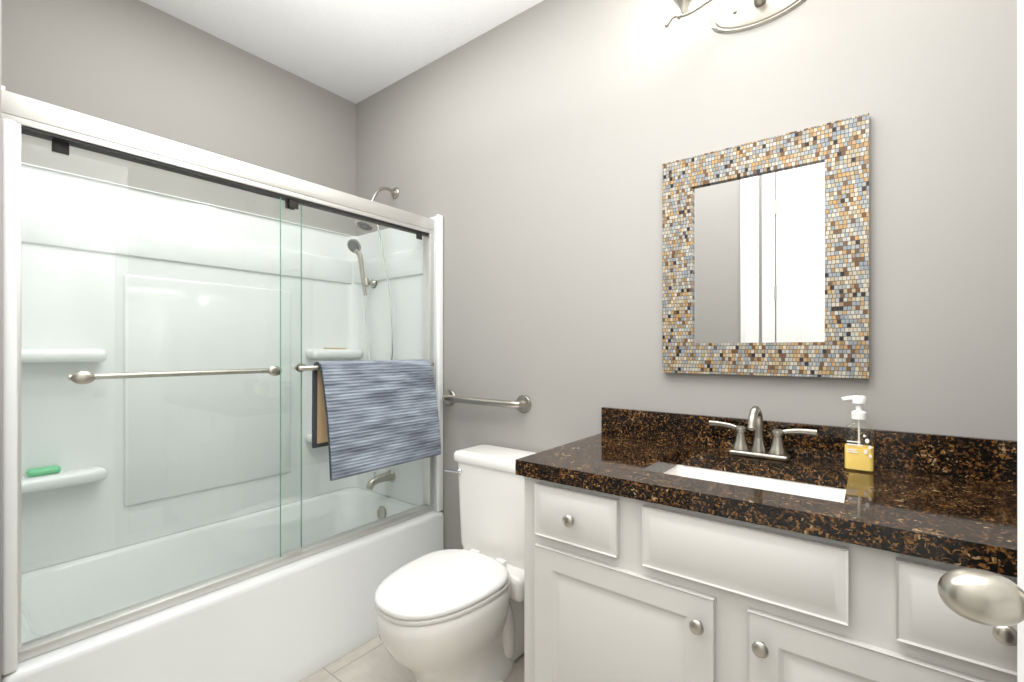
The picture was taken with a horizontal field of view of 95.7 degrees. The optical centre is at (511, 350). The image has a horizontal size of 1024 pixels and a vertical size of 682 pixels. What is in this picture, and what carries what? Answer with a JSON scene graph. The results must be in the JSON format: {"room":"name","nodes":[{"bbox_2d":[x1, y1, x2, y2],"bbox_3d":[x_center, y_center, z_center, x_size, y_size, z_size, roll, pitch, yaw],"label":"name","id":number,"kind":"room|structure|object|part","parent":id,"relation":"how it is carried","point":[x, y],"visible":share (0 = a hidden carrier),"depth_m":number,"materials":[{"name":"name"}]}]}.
{"room":"bathroom","nodes":[
{"label":"bathroom","id":0,"kind":"room"},
{"bbox_2d":[0,0,0,681],"bbox_3d":[-1.647,-0.130,1.311,0.810,2.780,0.208,0,0,38],"label":"wall","id":1,"kind":"structure","parent":0,"point":[0,340],"depth_m":1.15,"materials":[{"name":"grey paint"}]},
{"bbox_2d":[1,0,355,235],"bbox_3d":[-1.568,-0.130,2.160,0.100,2.780,1.850,0,0,38],"label":"wall","id":2,"kind":"structure","parent":0,"point":[138,65],"depth_m":2.11,"materials":[{"name":"grey paint"}]},
{"bbox_2d":[140,0,542,103],"bbox_3d":[-0.008,-1.545,1.022,3.960,0.050,1.950,0,0,38],"label":"ceiling","id":3,"kind":"structure","parent":0,"point":[355,51],"depth_m":2.20,"materials":[{"name":"white paint"}]},
{"bbox_2d":[299,635,523,681],"bbox_3d":[-0.008,1.285,1.022,3.960,0.050,1.950,0,0,38],"label":"floor","id":4,"kind":"structure","parent":0,"point":[372,660],"depth_m":1.83,"materials":[{"name":"tile"}]},
{"bbox_2d":[1,85,443,681],"bbox_3d":[-1.086,0.169,1.984,0.873,2.180,1.539,0,0,38],"label":"shower","id":5,"kind":"object","parent":4,"relation":"on","point":[221,443],"visible":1,"depth_m":1.92,"materials":[{"name":"white plastic"}]},
{"bbox_2d":[1,485,443,681],"bbox_3d":[-1.119,1.044,2.009,0.792,0.431,1.538,0,0,38],"label":"tub","id":6,"kind":"object","parent":5,"relation":"in","point":[288,620],"depth_m":1.81,"materials":[{"name":"white plastic"}]},
{"bbox_2d":[374,444,535,681],"bbox_3d":[-0.193,0.850,1.783,0.489,0.819,0.739,0,0,38],"label":"toilet","id":7,"kind":"object","parent":4,"relation":"on","point":[451,615],"visible":0.94,"depth_m":1.69,"materials":[{"name":"white ceramic"}]},
{"bbox_3d":[-0.249,0.841,1.684,0.394,0.046,0.515,0,0,38],"label":"seat","id":8,"kind":"part","parent":7,"relation":"part of","materials":[{"name":"white plastic"}]},
{"bbox_3d":[-0.258,0.525,2.026,0.088,0.026,0.021,0,0,38],"label":"handle","id":9,"kind":"part","parent":7,"relation":"part of","materials":[{"name":"silver metal"}]},
{"bbox_3d":[-0.021,0.650,1.980,0.458,0.421,0.216,0,0,38],"label":"tank","id":10,"kind":"part","parent":7,"relation":"part of","materials":[{"name":"white ceramic"}]},
{"bbox_2d":[515,441,1016,681],"bbox_3d":[0.617,0.818,1.269,1.364,0.883,0.592,0,0,38],"label":"bathroom vanity","id":11,"kind":"object","parent":4,"relation":"on","point":[679,547],"depth_m":1.06,"materials":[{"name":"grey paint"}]},
{"bbox_2d":[515,434,1016,569],"bbox_3d":[0.674,0.353,1.243,1.242,0.045,0.564,0,0,38],"label":"countertop","id":12,"kind":"structure","parent":11,"relation":"on","point":[973,519],"depth_m":1.08,"materials":[{"name":"brown stone"}]},
{"bbox_2d":[667,458,842,497],"bbox_3d":[0.631,0.441,1.263,0.494,0.155,0.348,0,0,38],"label":"sink","id":13,"kind":"object","parent":12,"relation":"in","point":[816,486],"depth_m":1.38,"materials":[{"name":"white ceramic"}]},
{"bbox_2d":[707,406,818,461],"bbox_3d":[0.735,0.248,1.397,0.299,0.162,0.150,0,0,38],"label":"faucet","id":14,"kind":"object","parent":12,"relation":"on","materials":[{"name":"silver metal"}]},
{"bbox_2d":[841,395,874,472],"bbox_3d":[0.951,0.226,1.276,0.074,0.205,0.045,0,0,38],"label":"soap bottle","id":15,"kind":"object","parent":12,"relation":"on","point":[858,456],"visible":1,"depth_m":1.26,"materials":[{"name":"plastic"}]},
{"bbox_2d":[356,0,1016,549],"bbox_3d":[0.556,-0.130,1.755,3.960,2.780,0.100,0,0,38],"label":"wall","id":16,"kind":"structure","parent":0,"point":[526,154],"depth_m":1.71,"materials":[{"name":"grey paint"}]},
{"bbox_2d":[442,390,530,412],"bbox_3d":[-0.151,0.240,2.193,0.545,0.080,0.068,0,0,38],"label":"towel bar","id":17,"kind":"object","parent":16,"relation":"attached to","point":[522,403],"visible":1,"depth_m":2.11,"materials":[{"name":"silver metal"}]},
{"bbox_2d":[664,0,805,33],"bbox_3d":[0.743,-1.170,1.415,0.570,0.241,0.209,0,0,38],"label":"sconce","id":18,"kind":"object","parent":16,"relation":"attached to","point":[733,16],"visible":1,"depth_m":1.51,"materials":[{"name":"silver metal"}]},
{"bbox_2d":[662,113,868,378],"bbox_3d":[0.783,-0.295,1.499,0.589,0.750,0.027,0,0,38],"label":"mirror","id":19,"kind":"object","parent":16,"relation":"attached to","point":[765,245],"visible":0.94,"depth_m":1.47,"materials":[{"name":"tile"}]},
{"bbox_3d":[0.786,-0.295,1.504,0.380,0.541,0.010,0,0,38],"label":"glass","id":20,"kind":"part","parent":19,"relation":"part of","materials":[{"name":"clear glass"}]},
{"bbox_2d":[600,407,1016,481],"bbox_3d":[0.844,0.277,1.455,1.230,0.104,0.020,0,0,38],"label":"backsplash","id":21,"kind":"structure","parent":16,"relation":"attached to","point":[992,460],"depth_m":1.30,"materials":[{"name":"brown stone"}]},
{"bbox_3d":[0.634,0.005,0.086,0.132,2.510,0.914,0,0,38],"label":"door frame","id":22,"kind":"structure","parent":0,"visible":0},
{"bbox_2d":[1017,0,1023,681],"bbox_3d":[0.477,0.038,0.179,0.035,2.420,0.760,0,0,20],"label":"door","id":23,"kind":"structure","parent":22,"relation":"attached to","point":[1020,324],"depth_m":0.54,"materials":[{"name":"white"}]},
{"bbox_2d":[937,568,1023,625],"bbox_3d":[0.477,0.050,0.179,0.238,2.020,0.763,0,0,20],"label":"door knob","id":24,"kind":"object","parent":23,"relation":"attached to","point":[984,597],"depth_m":0.48,"materials":[{"name":"silver metal"}]}
]}

